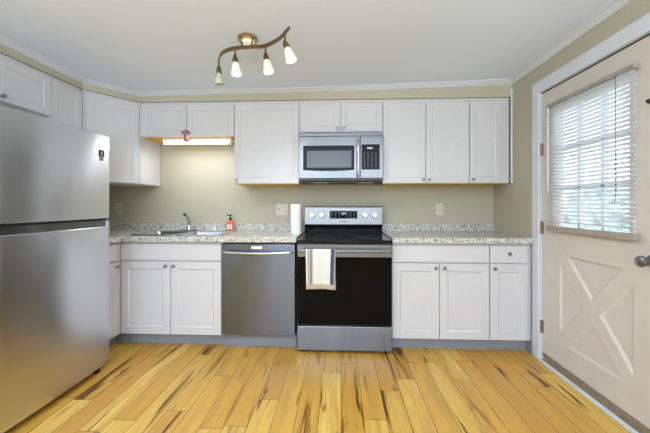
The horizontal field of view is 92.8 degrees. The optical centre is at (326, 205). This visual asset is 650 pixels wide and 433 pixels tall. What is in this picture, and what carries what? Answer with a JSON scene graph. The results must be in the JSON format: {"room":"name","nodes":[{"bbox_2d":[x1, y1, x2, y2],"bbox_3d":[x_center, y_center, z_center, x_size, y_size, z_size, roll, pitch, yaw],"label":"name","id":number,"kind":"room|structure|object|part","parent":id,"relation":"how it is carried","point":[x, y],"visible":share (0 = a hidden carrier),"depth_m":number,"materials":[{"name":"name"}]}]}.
{"room":"kitchen","nodes":[
{"label":"kitchen","id":0,"kind":"room"},
{"bbox_2d":[105,144,493,260],"bbox_3d":[-0.324,-0.022,3.206,4.195,2.400,0.100,0,0,2],"label":"wall","id":1,"kind":"structure","parent":0,"point":[197,181],"depth_m":3.18,"materials":[{"name":"beige paint"}]},
{"bbox_2d":[115,203,121,212],"bbox_3d":[-2.167,0.028,3.230,0.070,0.114,0.007,0,0,2],"label":"wall outlet","id":2,"kind":"object","parent":1,"relation":"attached to","point":[118,206],"visible":1,"depth_m":3.23,"materials":[{"name":"beige plastic"}]},
{"bbox_2d":[80,90,159,185],"bbox_3d":[-2.036,-0.579,2.892,0.593,0.766,0.665,0,0,2],"label":"upper cabinet","id":3,"kind":"object","parent":1,"relation":"attached to","point":[134,160],"visible":0.35,"depth_m":2.78,"materials":[{"name":"white paint"}]},
{"bbox_3d":[-1.877,-0.567,2.736,0.019,0.726,0.395,0,0,40],"label":"door","id":4,"kind":"part","parent":3,"relation":"part of","materials":[{"name":"white paint"}]},
{"bbox_3d":[-2.034,-0.199,2.893,0.563,0.004,0.632,0,0,2],"label":"underside panel","id":5,"kind":"part","parent":3,"relation":"part of","materials":[{"name":"white paint"}]},
{"bbox_2d":[140,102,234,143],"bbox_3d":[-1.287,-0.798,3.015,0.890,0.328,0.356,0,0,2],"label":"upper cabinet","id":6,"kind":"object","parent":1,"relation":"attached to","point":[158,121],"visible":0.94,"depth_m":2.87,"materials":[{"name":"white paint"}]},
{"bbox_3d":[-1.515,-0.785,2.885,0.440,0.290,0.019,0,0,2],"label":"door","id":7,"kind":"part","parent":6,"relation":"part of","materials":[{"name":"white paint"}]},
{"bbox_2d":[183,130,188,141],"bbox_3d":[-1.283,-0.638,2.832,0.056,0.108,0.020,0,0,16],"label":"strap","id":8,"kind":"object","parent":6,"relation":"hanging from","point":[185,136],"visible":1,"depth_m":2.83,"materials":[{"name":"red fabric"}]},
{"bbox_3d":[-1.286,-0.636,3.046,0.858,0.004,0.286,0,0,2],"label":"underside panel","id":9,"kind":"part","parent":6,"relation":"part of","materials":[{"name":"brown wood"}]},
{"bbox_2d":[162,138,234,144],"bbox_3d":[-1.228,-0.606,2.983,0.660,0.054,0.123,0,0,2],"label":"strip light","id":10,"kind":"object","parent":6,"relation":"attached to","point":[192,141],"visible":0.98,"depth_m":2.92,"materials":[{"name":"white plastic"}]},
{"bbox_2d":[163,140,228,144],"bbox_3d":[-1.228,-0.600,2.942,0.635,0.042,0.042,0,0,2],"label":"diffuser","id":11,"kind":"object","parent":10,"relation":"attached to","point":[166,142],"depth_m":2.93,"materials":[{"name":"white plastic"}]},
{"bbox_3d":[-1.070,-0.785,2.867,0.440,0.290,0.019,0,0,2],"label":"door","id":12,"kind":"part","parent":6,"relation":"part of","materials":[{"name":"white paint"}]},
{"bbox_2d":[109,223,304,230],"bbox_3d":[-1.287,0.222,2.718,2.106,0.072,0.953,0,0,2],"label":"backsplash","id":13,"kind":"structure","parent":1,"relation":"attached to","point":[113,226],"depth_m":3.17,"materials":[{"name":"stone"}]},
{"bbox_2d":[0,44,511,102],"bbox_3d":[-0.424,-1.093,0.939,3.985,0.259,4.440,0,0,2],"label":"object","id":14,"kind":"structure","parent":1,"relation":"attached to","point":[496,91],"depth_m":2.79,"materials":[{"name":"beige paint"}]},
{"bbox_2d":[235,101,302,185],"bbox_3d":[-0.542,-0.578,2.984,0.599,0.768,0.356,0,0,2],"label":"upper cabinet","id":15,"kind":"object","parent":1,"relation":"attached to","point":[266,132],"visible":0.97,"depth_m":2.84,"materials":[{"name":"white paint"}]},
{"bbox_3d":[-0.541,-0.196,3.014,0.567,0.004,0.286,0,0,2],"label":"underside panel","id":16,"kind":"part","parent":15,"relation":"part of","materials":[{"name":"brown wood"}]},
{"bbox_2d":[276,204,287,214],"bbox_3d":[-0.454,0.042,3.154,0.116,0.114,0.014,0,0,2],"label":"wall outlet","id":17,"kind":"object","parent":1,"relation":"attached to","point":[281,209],"visible":1,"depth_m":3.16,"materials":[{"name":"beige plastic"}]},
{"bbox_2d":[299,99,381,132],"bbox_3d":[0.136,-0.811,2.956,0.756,0.302,0.356,0,0,2],"label":"upper cabinet","id":18,"kind":"object","parent":1,"relation":"attached to","point":[315,116],"visible":0.94,"depth_m":2.81,"materials":[{"name":"white paint"}]},
{"bbox_3d":[-0.059,-0.798,2.824,0.373,0.264,0.019,0,0,2],"label":"door","id":19,"kind":"part","parent":18,"relation":"part of","materials":[{"name":"white paint"}]},
{"bbox_2d":[299,132,382,184],"bbox_3d":[0.134,-0.427,2.910,0.747,0.442,0.444,0,0,2],"label":"microwave","id":20,"kind":"object","parent":18,"relation":"attached to","point":[325,158],"visible":1,"depth_m":2.74,"materials":[{"name":"silver metal"}]},
{"bbox_3d":[0.026,-0.426,2.761,0.546,0.372,0.029,0,0,2],"label":"door","id":21,"kind":"part","parent":20,"relation":"part of","materials":[{"name":"metal"}]},
{"bbox_3d":[0.135,-0.217,2.943,0.723,0.014,0.367,0,0,2],"label":"panel","id":22,"kind":"part","parent":20,"relation":"part of","materials":[{"name":"black plastic"}]},
{"bbox_3d":[0.278,-0.414,2.710,0.026,0.338,0.056,0,0,2],"label":"handle","id":23,"kind":"part","parent":20,"relation":"part of","materials":[{"name":"silver metal"}]},
{"bbox_3d":[0.401,-0.426,2.745,0.200,0.372,0.029,0,0,2],"label":"control panel","id":24,"kind":"part","parent":20,"relation":"part of","materials":[{"name":"metal"}]},
{"bbox_3d":[0.319,-0.798,2.809,0.373,0.264,0.019,0,0,2],"label":"door","id":25,"kind":"part","parent":18,"relation":"part of","materials":[{"name":"white paint"}]},
{"bbox_2d":[378,98,468,185],"bbox_3d":[0.898,-0.578,2.924,0.768,0.768,0.356,0,0,2],"label":"upper cabinet","id":26,"kind":"object","parent":1,"relation":"attached to","point":[426,141],"visible":0.97,"depth_m":2.78,"materials":[{"name":"white paint"}]},
{"bbox_3d":[0.701,-0.565,2.793,0.379,0.730,0.019,0,0,2],"label":"door","id":27,"kind":"part","parent":26,"relation":"part of","materials":[{"name":"white paint"}]},
{"bbox_3d":[0.899,-0.196,2.954,0.736,0.004,0.286,0,0,2],"label":"underside panel","id":28,"kind":"part","parent":26,"relation":"part of","materials":[{"name":"brown wood"}]},
{"bbox_3d":[1.084,-0.565,2.776,0.379,0.730,0.019,0,0,2],"label":"door","id":29,"kind":"part","parent":26,"relation":"part of","materials":[{"name":"white paint"}]},
{"bbox_2d":[382,224,493,230],"bbox_3d":[1.106,0.222,3.084,1.104,0.072,0.020,0,0,2],"label":"backsplash","id":30,"kind":"structure","parent":1,"relation":"attached to","point":[385,227],"depth_m":3.07,"materials":[{"name":"stone"}]},
{"bbox_2d":[436,203,442,214],"bbox_3d":[1.131,0.037,3.091,0.070,0.114,0.007,0,0,2],"label":"wall outlet","id":31,"kind":"object","parent":1,"relation":"attached to","point":[439,206],"visible":1,"depth_m":3.09,"materials":[{"name":"beige plastic"}]},
{"bbox_2d":[458,98,508,185],"bbox_3d":[1.460,-0.578,2.900,0.354,0.768,0.356,0,0,2],"label":"upper cabinet","id":32,"kind":"object","parent":1,"relation":"attached to","point":[488,117],"visible":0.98,"depth_m":2.76,"materials":[{"name":"white paint"}]},
{"bbox_3d":[1.461,-0.196,2.930,0.322,0.004,0.286,0,0,2],"label":"underside panel","id":33,"kind":"part","parent":32,"relation":"part of","materials":[{"name":"brown wood"}]},
{"bbox_3d":[1.418,-0.565,2.763,0.276,0.730,0.019,0,0,2],"label":"door","id":34,"kind":"part","parent":32,"relation":"part of","materials":[{"name":"white paint"}]},
{"bbox_2d":[0,0,613,91],"bbox_3d":[-0.446,-1.153,0.339,4.200,0.238,5.840,0,0,2],"label":"ceiling","id":35,"kind":"structure","parent":0,"point":[136,45],"depth_m":1.95,"materials":[{"name":"white paint"}]},
{"bbox_2d":[214,26,296,86],"bbox_3d":[-0.461,-0.929,1.913,0.683,0.245,0.140,0,0,27],"label":"track light","id":36,"kind":"object","parent":35,"relation":"attached to","point":[247,40],"visible":1,"depth_m":1.90,"materials":[{"name":"gold metal"}]},
{"bbox_3d":[-0.721,-0.848,2.085,0.064,0.076,0.064,0,0,2],"label":"lamp shade","id":37,"kind":"part","parent":36,"relation":"part of","materials":[{"name":"white glass"}]},
{"bbox_3d":[-0.558,-0.848,1.919,0.064,0.080,0.064,0,0,2],"label":"lamp shade","id":38,"kind":"part","parent":36,"relation":"part of","materials":[{"name":"white glass"}]},
{"bbox_2d":[263,53,268,59],"bbox_3d":[-0.370,-0.901,1.898,0.039,0.047,0.047,0,0,-34],"label":"socket","id":39,"kind":"object","parent":36,"relation":"attached to","point":[266,57],"depth_m":1.88,"materials":[{"name":"gold metal"}]},
{"bbox_3d":[-0.351,-0.849,1.886,0.064,0.084,0.064,0,0,2],"label":"lamp shade","id":40,"kind":"part","parent":36,"relation":"part of","materials":[{"name":"white glass"}]},
{"bbox_2d":[283,40,289,48],"bbox_3d":[-0.228,-0.902,1.760,0.041,0.049,0.050,0,0,-26],"label":"socket","id":41,"kind":"object","parent":36,"relation":"attached to","point":[285,44],"depth_m":1.74,"materials":[{"name":"gold metal"}]},
{"bbox_3d":[-0.203,-0.851,1.744,0.071,0.087,0.063,0,0,2],"label":"lamp shade","id":42,"kind":"part","parent":36,"relation":"part of","materials":[{"name":"white glass"}]},
{"bbox_2d":[4,332,630,432],"bbox_3d":[-0.489,1.228,0.341,4.105,0.100,5.840,0,0,2],"label":"floor","id":43,"kind":"structure","parent":0,"point":[142,387],"depth_m":1.91,"materials":[{"name":"brown wood"}]},
{"bbox_2d":[0,105,109,432],"bbox_3d":[-1.964,0.342,1.877,0.781,1.672,0.762,0,0,2],"label":"refrigerator","id":44,"kind":"object","parent":43,"relation":"on","point":[54,175],"visible":1,"depth_m":1.76,"materials":[{"name":"metal"}]},
{"bbox_3d":[-1.610,0.638,1.862,0.070,0.976,0.762,0,0,2],"label":"fridge door","id":45,"kind":"part","parent":44,"relation":"part of","materials":[{"name":"metal"}]},
{"bbox_3d":[-1.610,-0.201,1.862,0.070,0.586,0.762,0,0,2],"label":"freezer door","id":46,"kind":"part","parent":44,"relation":"part of","materials":[{"name":"metal"}]},
{"bbox_2d":[109,242,120,346],"bbox_3d":[-2.023,0.742,2.479,0.649,0.871,0.404,0,0,2],"label":"base cabinet","id":47,"kind":"object","parent":43,"relation":"on","point":[114,248],"visible":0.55,"depth_m":2.53,"materials":[{"name":"white paint"}]},
{"bbox_3d":[-1.740,0.388,2.420,0.019,0.136,0.285,0,0,2],"label":"drawer","id":48,"kind":"part","parent":47,"relation":"part of","materials":[{"name":"white paint"}]},
{"bbox_3d":[-1.740,0.768,2.420,0.019,0.604,0.285,0,0,2],"label":"door","id":49,"kind":"part","parent":47,"relation":"part of","materials":[{"name":"white paint"}]},
{"bbox_2d":[118,242,223,343],"bbox_3d":[-1.317,0.742,2.863,0.932,0.871,0.649,0,0,2],"label":"base cabinet","id":50,"kind":"object","parent":43,"relation":"on","point":[171,292],"visible":0.87,"depth_m":2.57,"materials":[{"name":"white paint"}]},
{"bbox_3d":[-1.505,0.768,2.585,0.419,0.604,0.019,0,0,2],"label":"door","id":51,"kind":"part","parent":50,"relation":"part of","materials":[{"name":"white paint"}]},
{"bbox_3d":[-1.291,0.388,2.576,0.847,0.136,0.019,0,0,2],"label":"drawer","id":52,"kind":"part","parent":50,"relation":"part of","materials":[{"name":"white paint"}]},
{"bbox_3d":[-1.079,0.768,2.567,0.423,0.604,0.019,0,0,2],"label":"door","id":53,"kind":"part","parent":50,"relation":"part of","materials":[{"name":"white paint"}]},
{"bbox_2d":[109,223,304,243],"bbox_3d":[-1.287,0.245,2.718,2.106,0.118,0.953,0,0,2],"label":"countertop","id":54,"kind":"structure","parent":50,"relation":"on","point":[118,232],"depth_m":2.83,"materials":[{"name":"stone"}]},
{"bbox_2d":[130,230,237,235],"bbox_3d":[-1.276,0.331,2.856,0.792,0.164,0.464,0,0,2],"label":"sink","id":55,"kind":"object","parent":54,"relation":"in","point":[159,232],"visible":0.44,"depth_m":2.94,"materials":[{"name":"metal"}]},
{"bbox_2d":[179,213,199,230],"bbox_3d":[-1.350,0.161,3.021,0.200,0.175,0.098,0,0,2],"label":"faucet","id":56,"kind":"object","parent":54,"relation":"on","point":[189,222],"visible":1,"depth_m":3.02,"materials":[{"name":"silver metal"}]},
{"bbox_3d":[-1.349,0.142,3.021,0.046,0.122,0.083,0,0,12],"label":"spout","id":57,"kind":"part","parent":56,"relation":"part of","materials":[{"name":"silver metal"}]},
{"bbox_2d":[226,215,233,229],"bbox_3d":[-0.963,0.175,3.097,0.075,0.166,0.046,0,0,2],"label":"soap bottle","id":58,"kind":"object","parent":54,"relation":"on","point":[230,224],"visible":0.91,"depth_m":3.08,"materials":[{"name":"orange plastic"}]},
{"bbox_2d":[290,204,301,233],"bbox_3d":[-0.284,0.123,2.884,0.120,0.269,0.120,0,0,2],"label":"paper towel roll","id":59,"kind":"object","parent":54,"relation":"on","point":[295,209],"visible":0.98,"depth_m":2.84,"materials":[{"name":"white paper"}]},
{"bbox_2d":[222,242,297,346],"bbox_3d":[-0.542,0.742,2.789,0.607,0.869,0.656,0,0,2],"label":"dishwasher","id":60,"kind":"object","parent":43,"relation":"on","point":[259,280],"visible":1,"depth_m":2.52,"materials":[{"name":"metal"}]},
{"bbox_3d":[-0.558,0.382,2.493,0.577,0.029,0.063,0,0,2],"label":"handle","id":61,"kind":"part","parent":60,"relation":"part of","materials":[{"name":"silver metal"}]},
{"bbox_3d":[-0.551,1.121,2.586,0.607,0.110,0.013,0,0,2],"label":"toe panel","id":62,"kind":"part","parent":60,"relation":"part of","materials":[{"name":"grey paint"}]},
{"bbox_2d":[297,207,392,352],"bbox_3d":[0.154,0.595,2.751,0.756,1.166,0.720,0,0,2],"label":"range","id":63,"kind":"object","parent":43,"relation":"on","point":[356,315],"visible":1,"depth_m":2.45,"materials":[{"name":"silver metal"}]},
{"bbox_2d":[306,249,335,289],"bbox_3d":[-0.043,0.501,2.409,0.234,0.322,0.055,0,0,2],"label":"tea towel","id":64,"kind":"object","parent":63,"relation":"hanging from","point":[320,263],"visible":1,"depth_m":2.39,"materials":[{"name":"white fabric"}]},
{"bbox_3d":[-0.044,0.094,2.990,0.058,0.058,0.043,0,0,2],"label":"control knob","id":65,"kind":"part","parent":63,"relation":"part of","materials":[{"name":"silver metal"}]},
{"bbox_3d":[0.143,1.059,2.472,0.750,0.190,0.038,0,0,2],"label":"storage drawer","id":66,"kind":"part","parent":63,"relation":"part of","materials":[{"name":"metal"}]},
{"bbox_3d":[0.143,0.633,2.472,0.750,0.646,0.038,0,0,2],"label":"oven door","id":67,"kind":"part","parent":63,"relation":"part of","materials":[{"name":"glass"}]},
{"bbox_3d":[0.142,0.680,2.451,0.744,0.540,0.006,0,0,2],"label":"oven glass","id":68,"kind":"part","parent":63,"relation":"part of","materials":[{"name":"black glass"}]},
{"bbox_3d":[0.141,0.356,2.423,0.728,0.026,0.063,0,0,2],"label":"oven handle","id":69,"kind":"part","parent":63,"relation":"part of","materials":[{"name":"metal"}]},
{"bbox_2d":[297,233,392,243],"bbox_3d":[0.154,0.289,2.740,0.756,0.032,0.602,0,0,2],"label":"cooktop","id":70,"kind":"object","parent":63,"relation":"in","point":[307,238],"depth_m":2.55,"materials":[{"name":"black glass"}]},
{"bbox_2d":[391,243,488,348],"bbox_3d":[0.925,0.742,2.769,0.768,0.871,0.649,0,0,2],"label":"base cabinet","id":71,"kind":"object","parent":43,"relation":"on","point":[440,292],"visible":0.95,"depth_m":2.48,"materials":[{"name":"white paint"}]},
{"bbox_3d":[0.717,0.768,2.492,0.371,0.604,0.019,0,0,2],"label":"door","id":72,"kind":"part","parent":71,"relation":"part of","materials":[{"name":"white paint"}]},
{"bbox_3d":[0.913,0.388,2.483,0.763,0.136,0.019,0,0,2],"label":"drawer","id":73,"kind":"part","parent":71,"relation":"part of","materials":[{"name":"white paint"}]},
{"bbox_2d":[382,224,532,243],"bbox_3d":[1.093,0.245,2.769,1.104,0.118,0.652,0,0,2],"label":"countertop","id":74,"kind":"structure","parent":71,"relation":"on","point":[398,233],"depth_m":2.74,"materials":[{"name":"stone"}]},
{"bbox_3d":[1.101,0.768,2.476,0.387,0.604,0.019,0,0,2],"label":"door","id":75,"kind":"part","parent":71,"relation":"part of","materials":[{"name":"white paint"}]},
{"bbox_2d":[485,244,530,349],"bbox_3d":[1.476,0.742,2.746,0.334,0.871,0.649,0,0,2],"label":"base cabinet","id":76,"kind":"object","parent":43,"relation":"on","point":[509,264],"visible":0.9,"depth_m":2.46,"materials":[{"name":"white paint"}]},
{"bbox_3d":[1.446,0.388,2.461,0.289,0.136,0.019,0,0,2],"label":"drawer","id":77,"kind":"part","parent":76,"relation":"part of","materials":[{"name":"white paint"}]},
{"bbox_3d":[1.446,0.768,2.461,0.289,0.604,0.019,0,0,2],"label":"door","id":78,"kind":"part","parent":76,"relation":"part of","materials":[{"name":"white paint"}]},
{"bbox_2d":[494,0,649,340],"bbox_3d":[1.597,-0.022,0.253,0.110,2.400,5.640,0,0,2],"label":"wall","id":79,"kind":"structure","parent":0,"point":[512,201],"depth_m":2.53,"materials":[{"name":"beige paint"}]},
{"bbox_2d":[0,0,632,96],"bbox_3d":[-0.288,-1.058,0.167,3.650,0.097,5.310,0,0,2],"label":"trim","id":80,"kind":"structure","parent":79,"relation":"attached to","point":[614,6],"depth_m":2.71,"materials":[{"name":"white paint"}]},
{"bbox_2d":[510,88,512,182],"bbox_3d":[1.638,-0.617,2.736,0.015,0.840,0.013,0,0,2],"label":"trim","id":81,"kind":"structure","parent":79,"relation":"attached to","point":[511,89],"depth_m":2.73,"materials":[{"name":"white paint"}]},
{"bbox_2d":[527,341,531,353],"bbox_3d":[1.629,1.129,2.478,0.012,0.098,0.063,0,0,2],"label":"baseboard","id":82,"kind":"structure","parent":79,"relation":"attached to","point":[529,343],"depth_m":2.47,"materials":[{"name":"grey paint"}]},
{"bbox_2d":[538,358,637,432],"bbox_3d":[1.597,1.168,1.899,0.020,0.020,0.901,0,0,2],"label":"trim","id":83,"kind":"structure","parent":79,"relation":"attached to","point":[621,422],"depth_m":1.85,"materials":[{"name":"white paint"}]},
{"bbox_2d":[532,12,649,358],"bbox_3d":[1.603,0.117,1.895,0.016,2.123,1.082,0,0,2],"label":"trim","id":84,"kind":"structure","parent":79,"relation":"attached to","point":[640,27],"depth_m":2.35,"materials":[{"name":"white paint"}]},
{"bbox_2d":[541,358,645,432],"bbox_3d":[1.646,1.170,1.897,0.069,0.016,0.905,0,0,2],"label":"threshold","id":85,"kind":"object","parent":79,"relation":"attached to","point":[583,388],"depth_m":1.85,"materials":[{"name":"silver metal"}]},
{"bbox_2d":[540,35,649,432],"bbox_3d":[1.606,0.148,1.902,0.118,1.988,0.906,0,0,2],"label":"door","id":86,"kind":"structure","parent":79,"relation":"in","point":[595,324],"depth_m":1.81,"materials":[{"name":"beige paint"}]},
{"bbox_2d":[546,63,637,240],"bbox_3d":[1.584,-0.274,1.913,0.045,0.907,0.673,0,0,2],"label":"blind","id":87,"kind":"object","parent":86,"relation":"attached to","point":[616,77],"visible":1,"depth_m":1.83,"materials":[{"name":"white plastic"}]},
{"bbox_3d":[1.591,0.162,1.913,0.026,0.036,0.673,0,0,2],"label":"rail","id":88,"kind":"part","parent":87,"relation":"part of","materials":[{"name":"white plastic"}]},
{"bbox_3d":[1.564,-0.357,1.675,0.009,0.696,0.014,0,0,2],"label":"pull cord","id":89,"kind":"part","parent":87,"relation":"part of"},
{"bbox_3d":[1.569,0.276,1.521,0.076,0.068,0.068,0,0,2],"label":"knob","id":90,"kind":"part","parent":86,"relation":"part of","materials":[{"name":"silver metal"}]},
{"bbox_2d":[541,33,649,93],"bbox_3d":[1.621,-0.850,1.898,0.012,0.004,0.907,0,0,2],"label":"door frame","id":91,"kind":"structure","parent":79,"relation":"attached to","point":[643,37],"depth_m":1.82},
{"bbox_3d":[-2.489,-0.022,0.425,0.100,2.400,5.640,0,0,2],"label":"wall","id":92,"kind":"structure","parent":0,"visible":0},
{"bbox_2d":[0,53,50,116],"bbox_3d":[-2.192,-0.806,1.920,0.360,0.312,0.735,0,0,2],"label":"upper cabinet","id":93,"kind":"object","parent":92,"relation":"attached to","point":[23,87],"visible":0.96,"depth_m":2.09,"materials":[{"name":"white paint"}]},
{"bbox_3d":[-2.223,-0.652,1.921,0.290,0.004,0.703,0,0,2],"label":"underside panel","id":94,"kind":"part","parent":93,"relation":"part of","materials":[{"name":"white paint"}]},
{"bbox_2d":[45,75,81,128],"bbox_3d":[-2.171,-0.579,2.425,0.360,0.766,0.274,0,0,2],"label":"upper cabinet","id":95,"kind":"object","parent":92,"relation":"attached to","point":[66,99],"visible":0.2,"depth_m":2.40,"materials":[{"name":"white paint"}]},
{"label":"outside","id":96,"kind":"structure","parent":0,"visible":0},
{"bbox_3d":[12.207,1.453,8.496,20.320,0.150,42.000,0,0,2],"label":"lawn","id":97,"kind":"structure","parent":96,"visible":0},
{"bbox_2d":[564,187,629,231],"bbox_3d":[5.905,0.494,6.134,2.208,1.949,2.206,0,0,2],"label":"shrub","id":98,"kind":"object","parent":97,"relation":"on","point":[612,215],"visible":0.12,"depth_m":5.77,"materials":[{"name":"green plant"}]}
]}

